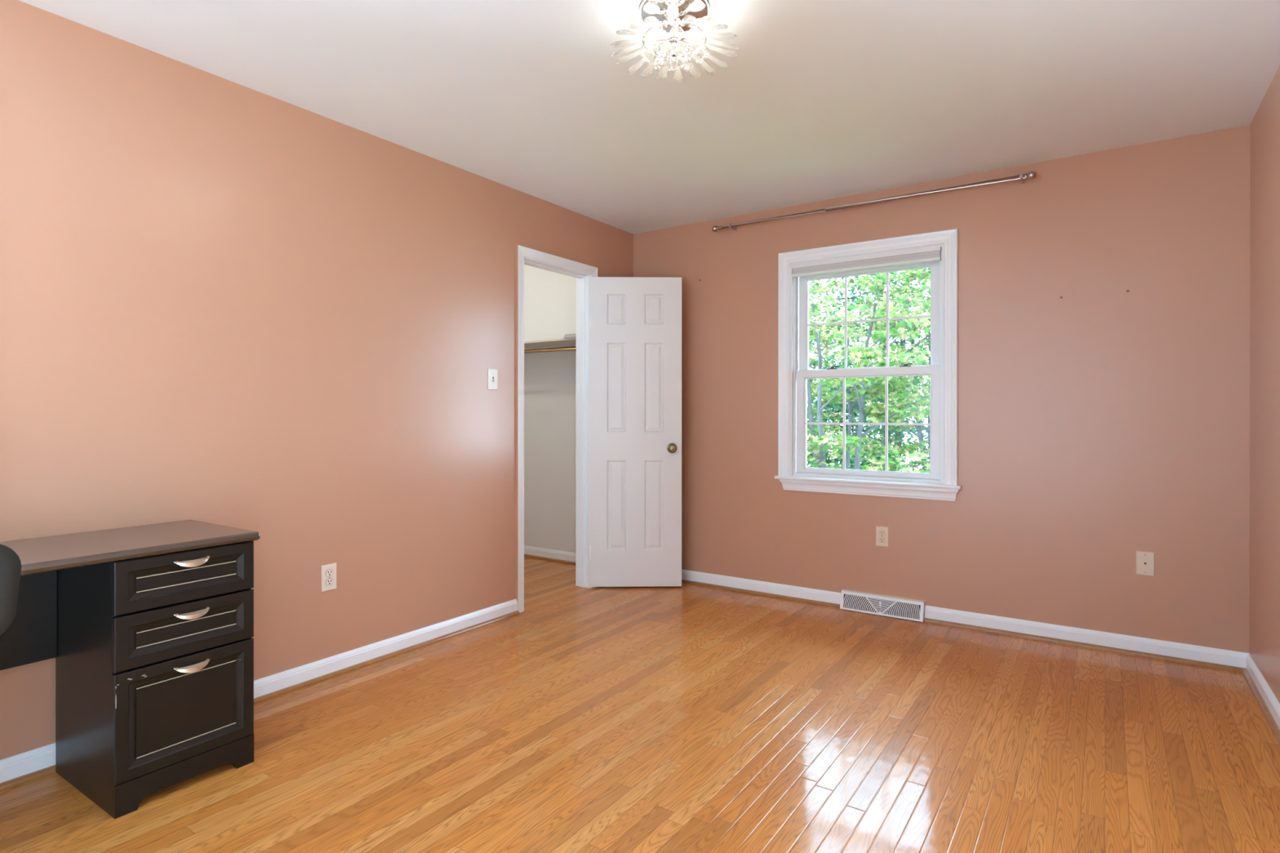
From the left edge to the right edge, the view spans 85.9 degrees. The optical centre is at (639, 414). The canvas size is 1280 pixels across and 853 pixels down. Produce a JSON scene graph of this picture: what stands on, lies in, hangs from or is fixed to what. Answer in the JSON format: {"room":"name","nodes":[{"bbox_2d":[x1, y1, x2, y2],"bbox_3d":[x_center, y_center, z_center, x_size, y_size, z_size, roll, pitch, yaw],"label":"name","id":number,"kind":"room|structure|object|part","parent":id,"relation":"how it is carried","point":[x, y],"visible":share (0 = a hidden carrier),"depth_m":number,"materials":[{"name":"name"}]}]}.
{"room":"empty bedroom","nodes":[
{"label":"empty bedroom","id":0,"kind":"room"},
{"bbox_2d":[0,0,633,759],"bbox_3d":[-1.900,-0.074,2.321,0.120,2.440,6.420,0,0,34],"label":"wall","id":1,"kind":"structure","parent":0,"point":[224,302],"depth_m":2.77,"materials":[{"name":"pink paint"}]},
{"bbox_2d":[0,599,517,782],"bbox_3d":[-1.510,1.104,2.780,0.013,0.083,2.854,0,0,34],"label":"baseboard","id":2,"kind":"structure","parent":1,"relation":"attached to","point":[37,759],"depth_m":3.02,"materials":[{"name":"white paint"}]},
{"bbox_2d":[0,610,519,791],"bbox_3d":[-1.497,1.137,2.771,0.017,0.017,2.854,0,0,34],"label":"trim","id":3,"kind":"structure","parent":1,"relation":"attached to","point":[4,785],"depth_m":3.01,"materials":[{"name":"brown wood"}]},
{"bbox_2d":[321,563,336,591],"bbox_3d":[-1.358,0.712,3.007,0.007,0.114,0.070,0,0,34],"label":"wall outlet","id":4,"kind":"object","parent":1,"relation":"attached to","point":[328,571],"visible":1,"depth_m":3.00,"materials":[{"name":"beige plastic"}]},
{"bbox_2d":[325,577,333,586],"bbox_3d":[-1.356,0.732,3.006,0.002,0.031,0.037,0,0,34],"label":"receptacle","id":5,"kind":"object","parent":4,"relation":"attached to","point":[329,581],"depth_m":3.00,"materials":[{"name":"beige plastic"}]},
{"bbox_2d":[325,568,333,577],"bbox_3d":[-1.356,0.693,3.006,0.002,0.031,0.037,0,0,34],"label":"receptacle","id":6,"kind":"object","parent":4,"relation":"attached to","point":[329,572],"depth_m":3.00,"materials":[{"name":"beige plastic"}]},
{"bbox_2d":[488,368,497,390],"bbox_3d":[-0.810,-0.195,3.806,0.016,0.118,0.070,0,0,34],"label":"light switch","id":7,"kind":"object","parent":1,"relation":"attached to","point":[492,373],"visible":1,"depth_m":3.80,"materials":[{"name":"beige plastic"}]},
{"bbox_2d":[515,244,681,612],"bbox_3d":[-0.315,0.085,4.420,1.174,2.119,0.439,0,0,-29],"label":"door","id":8,"kind":"structure","parent":1,"relation":"in","point":[628,367],"depth_m":4.53,"materials":[{"name":"white paint"}]},
{"bbox_3d":[-0.498,0.085,4.267,0.017,2.119,0.747,0,0,34],"label":"casing","id":9,"kind":"part","parent":8,"relation":"part of","materials":[{"name":"white paint"}]},
{"bbox_3d":[0.212,0.222,4.497,0.053,0.053,0.051,0,0,-1],"label":"knob","id":10,"kind":"part","parent":8,"relation":"part of","materials":[{"name":"gold metal"}]},
{"bbox_2d":[0,556,1279,852],"bbox_3d":[-1.144,1.196,1.894,5.314,0.100,6.560,0,0,34],"label":"floor","id":11,"kind":"structure","parent":0,"point":[686,717],"depth_m":2.33,"materials":[{"name":"brown wood"}]},
{"bbox_2d":[0,544,21,635],"bbox_3d":[-1.518,0.696,1.288,0.469,0.902,0.447,0,0,34],"label":"desk chair","id":12,"kind":"object","parent":11,"relation":"on","point":[10,562],"visible":1,"depth_m":1.34,"materials":[{"name":"grey fabric"}]},
{"bbox_2d":[0,520,260,819],"bbox_3d":[-1.754,0.767,1.950,0.494,0.757,1.100,0,0,34],"label":"writing desk","id":13,"kind":"object","parent":11,"relation":"on","point":[148,629],"visible":1,"depth_m":2.09,"materials":[{"name":"black laminate"}]},
{"bbox_3d":[-2.045,0.596,1.920,0.014,0.356,0.660,0,0,34],"label":"modesty panel","id":14,"kind":"part","parent":13,"relation":"part of","materials":[{"name":"black paint"}]},
{"bbox_3d":[-1.562,0.897,2.229,0.436,0.314,0.387,0,0,34],"label":"drawer","id":15,"kind":"part","parent":13,"relation":"part of","materials":[{"name":"black paint"}]},
{"bbox_3d":[-1.562,0.656,2.229,0.436,0.156,0.387,0,0,34],"label":"drawer","id":16,"kind":"part","parent":13,"relation":"part of","materials":[{"name":"black paint"}]},
{"bbox_3d":[-1.562,0.495,2.229,0.436,0.153,0.387,0,0,34],"label":"drawer","id":17,"kind":"part","parent":13,"relation":"part of","materials":[{"name":"black paint"}]},
{"bbox_3d":[-1.368,0.454,2.106,0.024,0.023,0.100,0,0,34],"label":"drawer pull","id":18,"kind":"part","parent":13,"relation":"part of","materials":[{"name":"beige metal"}]},
{"bbox_3d":[-1.368,0.775,2.107,0.024,0.023,0.100,0,0,34],"label":"drawer pull","id":19,"kind":"part","parent":13,"relation":"part of","materials":[{"name":"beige metal"}]},
{"bbox_3d":[-1.368,0.613,2.107,0.024,0.023,0.100,0,0,34],"label":"drawer pull","id":20,"kind":"part","parent":13,"relation":"part of","materials":[{"name":"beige metal"}]},
{"bbox_2d":[18,0,1279,234],"bbox_3d":[-1.142,-1.353,1.891,5.314,0.120,6.560,0,0,34],"label":"ceiling","id":21,"kind":"structure","parent":0,"point":[817,100],"depth_m":2.67,"materials":[{"name":"paint"}]},
{"bbox_2d":[610,0,738,83],"bbox_3d":[0.110,-1.198,2.196,0.420,0.190,0.419,0,0,34],"label":"crystal ceiling light","id":22,"kind":"object","parent":21,"relation":"attached to","point":[673,16],"visible":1,"depth_m":2.17,"materials":[{"name":"clear glass"}]},
{"bbox_3d":[0.032,-1.241,2.204,0.057,0.033,0.032,0,0,17],"label":"bulb","id":23,"kind":"part","parent":22,"relation":"part of","materials":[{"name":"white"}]},
{"bbox_3d":[0.056,-1.227,2.202,0.088,0.067,0.021,0,0,6],"label":"lamp arm","id":24,"kind":"part","parent":22,"relation":"part of","materials":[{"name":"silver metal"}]},
{"bbox_3d":[0.102,-1.241,2.119,0.032,0.033,0.057,0,0,17],"label":"bulb","id":25,"kind":"part","parent":22,"relation":"part of","materials":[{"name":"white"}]},
{"bbox_3d":[0.110,-1.207,2.196,0.040,0.124,0.040,0,0,34],"label":"stem","id":26,"kind":"part","parent":22,"relation":"part of","materials":[{"name":"silver metal"}]},
{"bbox_3d":[0.104,-1.226,2.142,0.021,0.067,0.088,0,0,6],"label":"lamp arm","id":27,"kind":"part","parent":22,"relation":"part of","materials":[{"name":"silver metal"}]},
{"bbox_3d":[0.116,-1.227,2.251,0.021,0.067,0.088,0,0,6],"label":"lamp arm","id":28,"kind":"part","parent":22,"relation":"part of","materials":[{"name":"silver metal"}]},
{"bbox_3d":[0.164,-1.226,2.191,0.088,0.067,0.021,0,0,6],"label":"lamp arm","id":29,"kind":"part","parent":22,"relation":"part of","materials":[{"name":"silver metal"}]},
{"bbox_3d":[0.188,-1.241,2.189,0.057,0.033,0.032,0,0,17],"label":"bulb","id":30,"kind":"part","parent":22,"relation":"part of","materials":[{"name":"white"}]},
{"bbox_2d":[524,124,1250,653],"bbox_3d":[0.700,-0.075,4.521,5.214,2.440,0.140,0,0,34],"label":"wall","id":31,"kind":"structure","parent":0,"point":[1100,424],"depth_m":3.55,"materials":[{"name":"pink paint"}]},
{"bbox_2d":[524,545,575,561],"bbox_3d":[-0.816,1.102,5.481,1.630,0.083,0.013,0,0,34],"label":"baseboard","id":32,"kind":"structure","parent":31,"relation":"attached to","point":[535,551],"depth_m":5.40,"materials":[{"name":"white paint"}]},
{"bbox_2d":[524,554,575,564],"bbox_3d":[-0.824,1.135,5.469,1.630,0.017,0.017,0,0,34],"label":"trim","id":33,"kind":"structure","parent":31,"relation":"attached to","point":[525,555],"depth_m":5.38,"materials":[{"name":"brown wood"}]},
{"bbox_2d":[524,337,576,348],"bbox_3d":[-0.897,-0.540,5.359,1.628,0.015,0.305,0,0,34],"label":"closet shelf","id":34,"kind":"object","parent":31,"relation":"attached to","point":[565,341],"visible":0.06,"depth_m":5.14,"materials":[{"name":"paint"}]},
{"bbox_2d":[563,333,576,337],"bbox_3d":[-0.346,-0.559,4.975,0.282,0.024,0.318,0,0,34],"label":"shelf board","id":35,"kind":"object","parent":34,"relation":"on","point":[566,335],"visible":0.24,"depth_m":4.89,"materials":[{"name":"grey paint"}]},
{"bbox_2d":[681,579,839,608],"bbox_3d":[0.572,1.137,4.498,1.504,0.017,0.017,0,0,34],"label":"trim","id":36,"kind":"structure","parent":31,"relation":"attached to","point":[808,601],"depth_m":4.35,"materials":[{"name":"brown wood"}]},
{"bbox_2d":[681,568,840,604],"bbox_3d":[0.575,1.104,4.514,1.517,0.083,0.013,0,0,34],"label":"baseboard","id":37,"kind":"structure","parent":31,"relation":"attached to","point":[820,595],"depth_m":4.36,"materials":[{"name":"white paint"}]},
{"bbox_2d":[774,228,961,501],"bbox_3d":[1.331,-0.268,4.066,1.064,1.477,0.185,0,0,34],"label":"window","id":38,"kind":"structure","parent":31,"relation":"in","point":[793,371],"depth_m":4.01,"materials":[{"name":"white paint"}]},
{"bbox_2d":[791,246,941,277],"bbox_3d":[1.306,-0.888,4.037,0.858,0.072,0.053,0,0,34],"label":"window shade","id":39,"kind":"object","parent":38,"relation":"attached to","point":[933,254],"visible":1,"depth_m":4.00,"materials":[{"name":"white fabric"}]},
{"bbox_3d":[1.305,-0.860,4.037,0.857,0.016,0.035,0,0,34],"label":"rail","id":40,"kind":"part","parent":39,"relation":"part of","materials":[{"name":"white plastic"}]},
{"bbox_3d":[1.358,-0.559,4.120,0.722,0.555,0.004,0,0,34],"label":"glass pane","id":41,"kind":"part","parent":38,"relation":"part of","materials":[{"name":"clear glass"}]},
{"bbox_3d":[1.332,0.044,4.082,0.838,0.638,0.032,0,0,34],"label":"sash","id":42,"kind":"part","parent":38,"relation":"part of","materials":[{"name":"white plastic"}]},
{"bbox_2d":[805,376,929,471],"bbox_3d":[1.334,0.055,4.079,0.726,0.551,0.006,0,0,34],"label":"grille","id":43,"kind":"object","parent":38,"relation":"attached to","point":[886,424],"depth_m":4.14,"materials":[{"name":"white plastic"}]},
{"bbox_3d":[1.299,0.394,4.021,1.064,0.020,0.073,0,0,34],"label":"sill","id":44,"kind":"part","parent":38,"relation":"part of","materials":[{"name":"white paint"}]},
{"bbox_3d":[1.355,-0.578,4.114,0.838,0.672,0.032,0,0,34],"label":"sash","id":45,"kind":"part","parent":38,"relation":"part of","materials":[{"name":"white plastic"}]},
{"bbox_2d":[808,271,930,368],"bbox_3d":[1.354,-0.559,4.114,0.722,0.555,0.006,0,0,34],"label":"grille","id":46,"kind":"object","parent":38,"relation":"attached to","point":[845,275],"depth_m":4.17,"materials":[{"name":"white plastic"}]},
{"bbox_2d":[711,170,1035,231],"bbox_3d":[1.250,-1.211,4.006,1.841,0.041,0.095,0,0,34],"label":"curtain rod","id":47,"kind":"object","parent":31,"relation":"attached to","point":[1031,175],"visible":1,"depth_m":3.85,"materials":[{"name":"silver metal"}]},
{"bbox_2d":[875,525,888,546],"bbox_3d":[1.394,0.703,3.962,0.070,0.114,0.007,0,0,34],"label":"wall outlet","id":48,"kind":"object","parent":31,"relation":"attached to","point":[882,532],"visible":1,"depth_m":3.96,"materials":[{"name":"beige plastic"}]},
{"bbox_2d":[878,537,884,542],"bbox_3d":[1.393,0.723,3.961,0.037,0.031,0.001,0,0,34],"label":"receptacle","id":49,"kind":"object","parent":48,"relation":"attached to","point":[881,540],"depth_m":3.96,"materials":[{"name":"beige plastic"}]},
{"bbox_2d":[878,530,884,536],"bbox_3d":[1.393,0.684,3.960,0.037,0.031,0.002,0,0,34],"label":"receptacle","id":50,"kind":"object","parent":48,"relation":"attached to","point":[881,533],"depth_m":3.96,"materials":[{"name":"beige plastic"}]},
{"bbox_2d":[840,589,924,622],"bbox_3d":[1.382,1.093,3.939,0.460,0.106,0.059,0,0,34],"label":"floor vent","id":51,"kind":"object","parent":31,"relation":"attached to","point":[855,601],"visible":1,"depth_m":3.92,"materials":[{"name":"metal"}]},
{"bbox_2d":[924,617,1244,672],"bbox_3d":[2.137,1.139,3.437,1.350,0.017,0.017,0,0,34],"label":"trim","id":52,"kind":"structure","parent":31,"relation":"attached to","point":[926,620],"depth_m":3.38,"materials":[{"name":"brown wood"}]},
{"bbox_2d":[924,605,1248,668],"bbox_3d":[2.151,1.106,3.446,1.363,0.083,0.013,0,0,34],"label":"baseboard","id":53,"kind":"structure","parent":31,"relation":"attached to","point":[1215,655],"depth_m":3.38,"materials":[{"name":"white paint"}]},
{"bbox_2d":[1136,551,1154,576],"bbox_3d":[2.406,0.711,3.276,0.071,0.114,0.007,0,0,34],"label":"phone jack","id":54,"kind":"object","parent":31,"relation":"attached to","point":[1144,560],"visible":1,"depth_m":3.27,"materials":[{"name":"beige plastic"}]},
{"bbox_2d":[1249,65,1279,703],"bbox_3d":[1.001,-0.071,0.427,0.120,2.440,6.300,0,0,34],"label":"wall","id":55,"kind":"structure","parent":0,"point":[1264,146],"depth_m":2.77,"materials":[{"name":"pink paint"}]},
{"bbox_2d":[1241,668,1279,745],"bbox_3d":[1.580,1.140,1.429,0.017,0.017,3.966,0,0,34],"label":"trim","id":56,"kind":"structure","parent":55,"relation":"attached to","point":[1272,723],"depth_m":2.68,"materials":[{"name":"brown wood"}]},
{"bbox_2d":[1245,653,1279,728],"bbox_3d":[1.597,1.107,1.426,0.013,0.083,3.979,0,0,34],"label":"baseboard","id":57,"kind":"structure","parent":55,"relation":"attached to","point":[1268,697],"depth_m":2.73,"materials":[{"name":"white paint"}]},
{"bbox_3d":[-2.088,-0.077,5.143,0.100,2.440,2.240,0,0,34],"label":"wall","id":58,"kind":"structure","parent":0,"visible":0},
{"bbox_2d":[524,346,576,353],"bbox_3d":[-0.970,-0.473,5.252,1.629,0.056,0.056,0,0,34],"label":"clothes rod","id":59,"kind":"object","parent":58,"relation":"attached to","point":[571,348],"visible":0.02,"depth_m":5.02,"materials":[{"name":"gold metal"}]},
{"label":"outside","id":60,"kind":"structure","parent":0,"visible":0},
{"bbox_3d":[12.744,4.236,23.819,60.000,0.200,44.400,0,0,34],"label":"ground","id":61,"kind":"structure","parent":60,"visible":0},
{"bbox_2d":[806,284,869,469],"bbox_3d":[2.880,0.501,14.418,3.789,7.293,3.774,0,0,34],"label":"maple tree","id":62,"kind":"object","parent":61,"relation":"on","point":[838,326],"visible":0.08,"depth_m":14.16,"materials":[{"name":"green plant"}]},
{"bbox_2d":[806,346,928,469],"bbox_3d":[7.888,0.910,25.620,5.300,7.243,4.920,0,0,-30],"label":"tree","id":63,"kind":"object","parent":61,"relation":"on","point":[828,460],"visible":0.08,"depth_m":25.22,"materials":[{"name":"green plant"}]},
{"bbox_2d":[806,267,930,478],"bbox_3d":[6.292,-1.333,17.011,5.213,10.962,5.339,0,0,-14],"label":"leafy tree","id":64,"kind":"object","parent":61,"relation":"on","point":[896,435],"visible":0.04,"depth_m":16.65,"materials":[{"name":"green plant"}]},
{"bbox_2d":[806,272,938,484],"bbox_3d":[2.533,1.145,8.776,3.239,6.015,3.417,0,0,34],"label":"maple tree","id":65,"kind":"object","parent":61,"relation":"on","point":[862,394],"visible":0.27,"depth_m":8.57,"materials":[{"name":"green plant"}]},
{"bbox_2d":[827,268,930,483],"bbox_3d":[4.936,0.789,11.633,3.538,6.720,3.623,0,0,34],"label":"maple tree","id":66,"kind":"object","parent":61,"relation":"on","point":[923,277],"visible":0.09,"depth_m":11.47,"materials":[{"name":"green plant"}]}
]}

